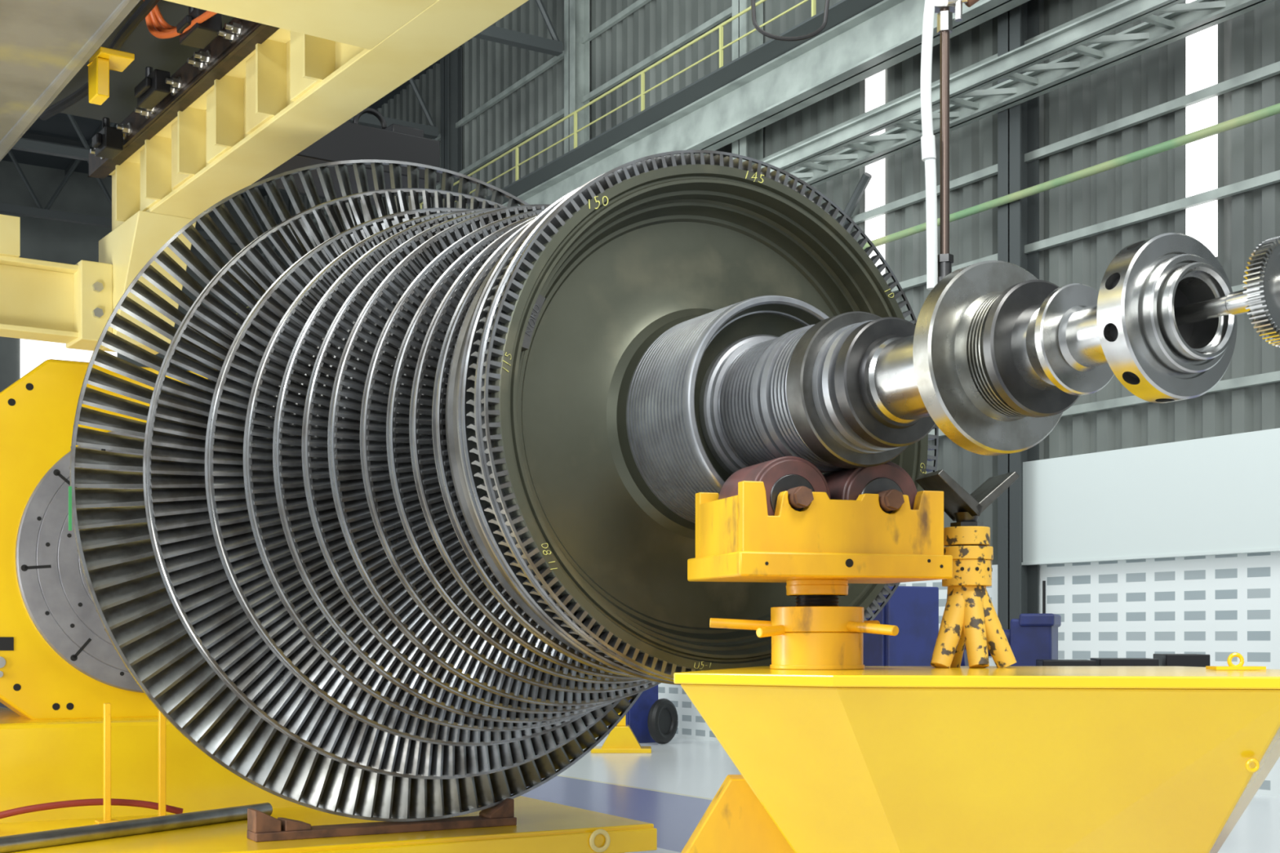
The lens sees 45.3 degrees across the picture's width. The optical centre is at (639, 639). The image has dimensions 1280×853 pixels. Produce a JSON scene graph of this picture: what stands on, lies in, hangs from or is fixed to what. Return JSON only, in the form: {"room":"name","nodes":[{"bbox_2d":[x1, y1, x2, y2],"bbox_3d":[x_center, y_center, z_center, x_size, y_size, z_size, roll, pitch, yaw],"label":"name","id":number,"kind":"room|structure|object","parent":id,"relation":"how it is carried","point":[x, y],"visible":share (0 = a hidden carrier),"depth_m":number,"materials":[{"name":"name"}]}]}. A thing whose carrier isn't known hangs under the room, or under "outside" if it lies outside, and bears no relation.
{"room":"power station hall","nodes":[
{"label":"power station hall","id":0,"kind":"room"},
{"bbox_2d":[0,160,258,392],"bbox_3d":[-17.272,-5.500,36.473,17.080,14.000,0.200,0,0,-32],"label":"wall","id":1,"kind":"structure","parent":0,"point":[42,239],"depth_m":38.13,"materials":[{"name":"grey metal"}]},
{"bbox_2d":[20,338,116,377],"bbox_3d":[-14.221,-6.900,38.212,2.300,1.600,0.040,0,0,-32],"label":"window","id":2,"kind":"structure","parent":1,"relation":"in","point":[33,353],"depth_m":37.88,"materials":[{"name":"white glass"}]},
{"bbox_2d":[498,0,1029,229],"bbox_3d":[1.878,-7.220,19.990,0.360,0.620,48.000,0,0,-32],"label":"girder","id":3,"kind":"object","parent":1,"relation":"attached to","point":[887,33],"visible":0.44,"depth_m":19.89,"materials":[{"name":"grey metal"}]},
{"bbox_2d":[466,0,883,208],"bbox_3d":[1.814,-7.550,19.951,0.950,0.030,48.000,0,0,-32],"label":"deck","id":4,"kind":"object","parent":3,"relation":"on","point":[842,11],"visible":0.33,"depth_m":21.15,"materials":[{"name":"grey metal"}]},
{"bbox_2d":[235,0,816,315],"bbox_3d":[1.623,-7.940,19.832,0.040,0.740,48.000,0,0,-32],"label":"handrail","id":5,"kind":"object","parent":4,"relation":"on","point":[720,26],"visible":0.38,"depth_m":22.37,"materials":[{"name":"beige metal"}]},
{"bbox_2d":[1,17,469,197],"bbox_3d":[-8.788,-11.750,22.790,17.080,0.100,32.000,0,0,-32],"label":"ceiling","id":6,"kind":"structure","parent":0,"point":[59,129],"depth_m":35.43,"materials":[{"name":"grey metal"}]},
{"bbox_2d":[65,124,102,175],"bbox_3d":[-5.848,-11.630,24.613,0.100,0.140,32.000,0,0,-32],"label":"diagonal brace","id":7,"kind":"structure","parent":6,"relation":"attached to","point":[90,141],"depth_m":35.93,"materials":[{"name":"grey metal"}]},
{"bbox_2d":[0,702,1279,852],"bbox_3d":[-7.445,1.550,13.033,25.080,0.100,50.000,0,0,-32],"label":"floor","id":8,"kind":"structure","parent":0,"point":[671,788],"depth_m":15.18,"materials":[{"name":"grey concrete"}]},
{"bbox_2d":[0,359,303,823],"bbox_3d":[-3.418,-0.098,10.139,3.650,3.196,2.250,0,0,-29],"label":"headstock","id":9,"kind":"object","parent":8,"relation":"on","point":[60,666],"visible":0.23,"depth_m":9.18,"materials":[{"name":"yellow paint"}]},
{"bbox_2d":[0,0,528,355],"bbox_3d":[-2.704,-0.852,6.040,5.694,4.696,6.994,0,0,-35],"label":"gantry","id":10,"kind":"object","parent":8,"relation":"on","point":[277,89],"visible":0.98,"depth_m":7.55,"materials":[{"name":"metal"}]},
{"bbox_2d":[46,0,233,124],"bbox_3d":[-2.418,-3.160,7.585,0.740,0.080,3.600,0,0,-35],"label":"tray","id":11,"kind":"object","parent":10,"relation":"on","point":[168,55],"depth_m":8.32,"materials":[{"name":"black metal"}]},
{"bbox_2d":[751,0,829,40],"bbox_3d":[0.450,-6.639,4.300,0.312,9.921,0.012,0,0,0],"label":"hanging cable","id":12,"kind":"object","parent":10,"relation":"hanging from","point":[757,27],"visible":1,"depth_m":4.29,"materials":[{"name":"black rubber"}]},
{"bbox_2d":[275,191,291,273],"bbox_3d":[-8.967,-5.050,38.563,0.300,13.100,0.340,0,0,-32],"label":"steel column","id":13,"kind":"structure","parent":8,"relation":"on","point":[285,195],"depth_m":38.56,"materials":[{"name":"grey metal"}]},
{"bbox_2d":[0,137,272,248],"bbox_3d":[-15.358,-10.665,34.601,14.482,1.750,0.180,0,0,-32],"label":"roof truss","id":14,"kind":"object","parent":13,"relation":"attached to","point":[39,212],"visible":0.29,"depth_m":35.75,"materials":[{"name":"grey metal"}]},
{"bbox_2d":[0,795,657,852],"bbox_3d":[-1.722,1.210,7.567,3.230,0.580,1.682,0,0,-29],"label":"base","id":15,"kind":"object","parent":8,"relation":"on","point":[542,826],"visible":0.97,"depth_m":7.30,"materials":[{"name":"yellow paint"}]},
{"bbox_2d":[0,798,182,818],"bbox_3d":[-2.844,0.865,7.800,1.009,0.105,0.058,0,0,-27],"label":"hose","id":16,"kind":"object","parent":15,"relation":"on","point":[98,802],"visible":0.88,"depth_m":7.80,"materials":[{"name":"red rubber"}]},
{"bbox_2d":[94,703,119,824],"bbox_3d":[-2.679,0.620,7.708,0.100,0.600,0.100,0,0,-29],"label":"post","id":17,"kind":"object","parent":15,"relation":"on","point":[107,707],"visible":0.92,"depth_m":7.69,"materials":[{"name":"yellow metal"}]},
{"bbox_2d":[0,802,272,852],"bbox_3d":[-2.432,0.884,7.146,0.072,0.072,1.945,0,0,30],"label":"pipe","id":18,"kind":"object","parent":15,"relation":"on","point":[18,842],"visible":0.88,"depth_m":7.14,"materials":[{"name":"grey metal"}]},
{"bbox_2d":[150,710,165,817],"bbox_3d":[-2.443,0.620,7.840,0.100,0.600,0.100,0,0,-29],"label":"post","id":19,"kind":"object","parent":15,"relation":"on","point":[162,719],"visible":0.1,"depth_m":7.83,"materials":[{"name":"yellow metal"}]},
{"bbox_2d":[246,798,516,842],"bbox_3d":[-1.215,0.850,7.348,1.300,0.140,0.160,0,0,-29],"label":"wooden block","id":20,"kind":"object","parent":15,"relation":"on","point":[261,827],"depth_m":7.23,"materials":[{"name":"wood"}]},
{"bbox_2d":[440,46,462,208],"bbox_3d":[-3.698,-5.050,30.064,0.300,13.100,0.340,0,0,-32],"label":"steel column","id":21,"kind":"structure","parent":8,"relation":"on","point":[451,63],"depth_m":30.05,"materials":[{"name":"grey metal"}]},
{"bbox_2d":[170,27,438,138],"bbox_3d":[-10.089,-10.665,26.102,14.482,1.750,0.180,0,0,-32],"label":"roof truss","id":22,"kind":"object","parent":21,"relation":"attached to","point":[431,131],"visible":0.12,"depth_m":29.60,"materials":[{"name":"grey metal"}]},
{"bbox_2d":[564,0,589,154],"bbox_3d":[-1.063,-5.050,25.815,0.300,13.100,0.340,0,0,-32],"label":"steel column","id":23,"kind":"structure","parent":8,"relation":"on","point":[576,12],"depth_m":25.81,"materials":[{"name":"grey metal"}]},
{"bbox_2d":[473,0,562,56],"bbox_3d":[-7.454,-10.665,21.852,14.482,1.750,0.180,0,0,-32],"label":"roof truss","id":24,"kind":"object","parent":23,"relation":"attached to","point":[553,46],"visible":0.31,"depth_m":25.28,"materials":[{"name":"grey metal"}]},
{"bbox_2d":[591,712,651,753],"bbox_3d":[-0.250,1.225,20.500,0.800,0.550,0.500,0,0,0],"label":"trestle","id":25,"kind":"object","parent":8,"relation":"on","point":[621,740],"visible":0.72,"depth_m":20.30,"materials":[{"name":"paint"}]},
{"bbox_2d":[608,684,657,743],"bbox_3d":[-0.108,0.700,22.495,0.520,1.600,0.600,0,0,-32],"label":"motor","id":26,"kind":"object","parent":8,"relation":"on","point":[637,717],"visible":0.03,"depth_m":22.24,"materials":[{"name":"paint"}]},
{"bbox_2d":[647,698,678,744],"bbox_3d":[0.331,1.170,22.001,0.160,0.656,0.655,0,0,35],"label":"tyre","id":27,"kind":"object","parent":8,"relation":"on","point":[662,720],"visible":1,"depth_m":21.92,"materials":[{"name":"black rubber"}]},
{"bbox_2d":[732,0,763,164],"bbox_3d":[1.519,-5.050,21.651,0.300,13.100,0.340,0,0,-32],"label":"steel column","id":28,"kind":"structure","parent":8,"relation":"on","point":[751,145],"depth_m":21.63,"materials":[{"name":"grey metal"}]},
{"bbox_2d":[841,172,871,226],"bbox_3d":[2.257,-4.700,20.461,0.118,2.484,2.484,0,0,-32],"label":"diagonal brace","id":29,"kind":"object","parent":28,"relation":"attached to","point":[866,177],"visible":0.35,"depth_m":19.57,"materials":[{"name":"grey metal"}]},
{"bbox_2d":[760,0,1276,190],"bbox_3d":[7.613,-6.050,10.721,0.820,0.220,26.200,0,0,-32],"label":"girder","id":30,"kind":"object","parent":28,"relation":"attached to","point":[1179,21],"visible":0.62,"depth_m":16.39,"materials":[{"name":"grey metal"}]},
{"bbox_2d":[862,586,938,666],"bbox_3d":[1.580,0.580,10.000,0.440,1.840,0.600,0,0,-32],"label":"tall cabinet","id":31,"kind":"object","parent":8,"relation":"on","point":[914,610],"visible":0.11,"depth_m":9.74,"materials":[{"name":"metal"}]},
{"bbox_2d":[673,652,1279,852],"bbox_3d":[0.700,0.768,4.275,2.399,1.464,1.449,0,0,0],"label":"stand","id":32,"kind":"object","parent":8,"relation":"on","point":[872,759],"visible":1,"depth_m":3.79,"materials":[{"name":"yellow paint"}]},
{"bbox_2d":[687,456,952,669],"bbox_3d":[0.531,-0.217,4.466,0.658,0.604,0.521,0,0,-18],"label":"support","id":33,"kind":"object","parent":32,"relation":"on","point":[781,519],"visible":0.98,"depth_m":4.36,"materials":[{"name":"yellow paint"}]},
{"bbox_2d":[68,149,1279,822],"bbox_3d":[-0.238,-0.712,5.912,3.152,3.152,6.420,0,0,-29],"label":"turbine rotor","id":34,"kind":"object","parent":33,"relation":"on","point":[420,531],"visible":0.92,"depth_m":5.24,"materials":[{"name":"metal"}]},
{"bbox_2d":[915,469,1019,668],"bbox_3d":[1.003,-0.209,4.735,0.277,0.605,0.268,0,0,-12],"label":"jack stand","id":35,"kind":"object","parent":32,"relation":"on","point":[970,618],"visible":0.84,"depth_m":4.66,"materials":[{"name":"metal"}]},
{"bbox_2d":[960,581,1061,666],"bbox_3d":[2.877,0.525,12.038,0.780,1.950,0.640,0,0,20],"label":"cabinet","id":36,"kind":"object","parent":8,"relation":"on","point":[1031,637],"visible":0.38,"depth_m":11.69,"materials":[{"name":"metal"}]},
{"bbox_2d":[997,0,1039,629],"bbox_3d":[4.254,-5.050,17.239,0.300,13.100,0.340,0,0,-32],"label":"steel column","id":37,"kind":"structure","parent":8,"relation":"on","point":[1018,126],"depth_m":17.20,"materials":[{"name":"grey metal"}]},
{"bbox_2d":[261,0,651,257],"bbox_3d":[2.464,-10.100,20.354,0.070,0.090,48.000,0,0,-32],"label":"wall rail","id":38,"kind":"object","parent":37,"relation":"attached to","point":[637,4],"depth_m":27.11,"materials":[{"name":"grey metal"}]},
{"bbox_2d":[255,5,732,299],"bbox_3d":[2.464,-9.100,20.354,0.070,0.090,48.000,0,0,-32],"label":"wall rail","id":39,"kind":"object","parent":37,"relation":"attached to","point":[726,13],"depth_m":25.00,"materials":[{"name":"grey metal"}]},
{"bbox_2d":[752,0,1124,164],"bbox_3d":[2.464,-6.700,20.354,0.070,0.090,48.000,0,0,-32],"label":"wall rail","id":40,"kind":"object","parent":37,"relation":"attached to","point":[1115,2],"depth_m":18.38,"materials":[{"name":"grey metal"}]},
{"bbox_2d":[847,61,1279,224],"bbox_3d":[2.464,-5.430,20.354,0.070,0.090,48.000,0,0,-32],"label":"wall rail","id":41,"kind":"object","parent":37,"relation":"attached to","point":[1273,69],"depth_m":16.30,"materials":[{"name":"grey metal"}]},
{"bbox_2d":[862,102,1279,249],"bbox_3d":[2.197,-4.920,20.188,0.089,0.089,48.000,0,0,-32],"label":"pipe","id":42,"kind":"object","parent":37,"relation":"attached to","point":[1273,109],"visible":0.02,"depth_m":15.96,"materials":[{"name":"green metal"}]},
{"bbox_2d":[891,169,1279,293],"bbox_3d":[2.464,-4.400,20.354,0.070,0.090,48.000,0,0,-32],"label":"wall rail","id":43,"kind":"object","parent":37,"relation":"attached to","point":[1271,178],"depth_m":15.94,"materials":[{"name":"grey metal"}]},
{"bbox_2d":[1035,659,1096,666],"bbox_3d":[3.050,0.823,11.000,0.360,1.355,0.600,0,0,10],"label":"crate","id":44,"kind":"object","parent":8,"relation":"on","point":[1038,662],"visible":0.02,"depth_m":10.71,"materials":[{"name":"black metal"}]},
{"bbox_2d":[1089,657,1159,666],"bbox_3d":[3.500,0.818,11.100,0.400,1.365,0.600,0,0,10],"label":"crate","id":45,"kind":"object","parent":8,"relation":"on","point":[1100,661],"visible":0.06,"depth_m":10.81,"materials":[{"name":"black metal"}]},
{"bbox_2d":[1153,653,1209,666],"bbox_3d":[3.950,0.802,11.200,0.300,1.395,0.600,0,0,10],"label":"crate","id":46,"kind":"object","parent":8,"relation":"on","point":[1165,660],"visible":0.05,"depth_m":10.91,"materials":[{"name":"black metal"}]},
{"bbox_3d":[-6.332,-5.050,34.314,0.300,13.100,0.340,0,0,-32],"label":"steel column","id":47,"kind":"structure","parent":8,"relation":"on","visible":0},
{"bbox_2d":[11,114,325,198],"bbox_3d":[-12.724,-10.665,30.351,14.482,1.750,0.180,0,0,-32],"label":"roof truss","id":48,"kind":"object","parent":47,"relation":"attached to","point":[23,144],"visible":0.02,"depth_m":30.94,"materials":[{"name":"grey metal"}]},
{"bbox_2d":[258,0,1279,564],"bbox_3d":[2.611,-6.285,20.306,0.080,10.830,48.236,0,0,-32],"label":"cladding","id":49,"kind":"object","parent":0,"point":[1248,42],"visible":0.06,"depth_m":17.84,"materials":[{"name":"grey metal"}]},
{"bbox_2d":[865,69,884,275],"bbox_3d":[3.001,-7.150,19.569,0.025,6.700,0.360,0,0,-32],"label":"window","id":50,"kind":"structure","parent":49,"relation":"attached to","point":[874,84],"depth_m":19.53,"materials":[{"name":"white glass"}]},
{"bbox_2d":[928,370,1279,436],"bbox_3d":[2.464,-2.500,20.354,0.070,0.090,48.000,0,0,-32],"label":"wall rail","id":51,"kind":"object","parent":49,"relation":"attached to","point":[1270,377],"depth_m":15.94,"materials":[{"name":"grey metal"}]},
{"bbox_2d":[1186,0,1217,257],"bbox_3d":[5.620,-7.150,15.345,0.025,6.700,0.360,0,0,-32],"label":"window","id":52,"kind":"structure","parent":49,"relation":"attached to","point":[1202,46],"depth_m":15.32,"materials":[{"name":"white glass"}]},
{"bbox_2d":[1231,283,1246,292],"bbox_3d":[2.464,-3.400,20.354,0.070,0.090,48.000,0,0,-32],"label":"wall rail","id":53,"kind":"object","parent":49,"relation":"attached to","point":[1238,287],"depth_m":14.89,"materials":[{"name":"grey metal"}]},
{"bbox_2d":[607,551,1279,797],"bbox_3d":[3.119,0.315,19.583,0.180,2.370,50.000,0,0,-32],"label":"wall","id":54,"kind":"structure","parent":0,"point":[1219,606],"depth_m":15.80,"materials":[{"name":"white metal"}]},
{"bbox_2d":[1021,427,1279,565],"bbox_3d":[9.132,-1.420,9.580,0.138,1.160,18.660,0,0,-32],"label":"wall panel","id":55,"kind":"object","parent":54,"relation":"attached to","point":[1219,495],"depth_m":15.66,"materials":[{"name":"white metal"}]},
{"bbox_2d":[920,0,979,289],"bbox_3d":[0.825,-6.225,4.040,0.169,10.800,0.069,0,0,10],"label":"hanging cable","id":56,"kind":"object","parent":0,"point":[938,266],"visible":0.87,"depth_m":4.03,"materials":[{"name":"white plastic"}]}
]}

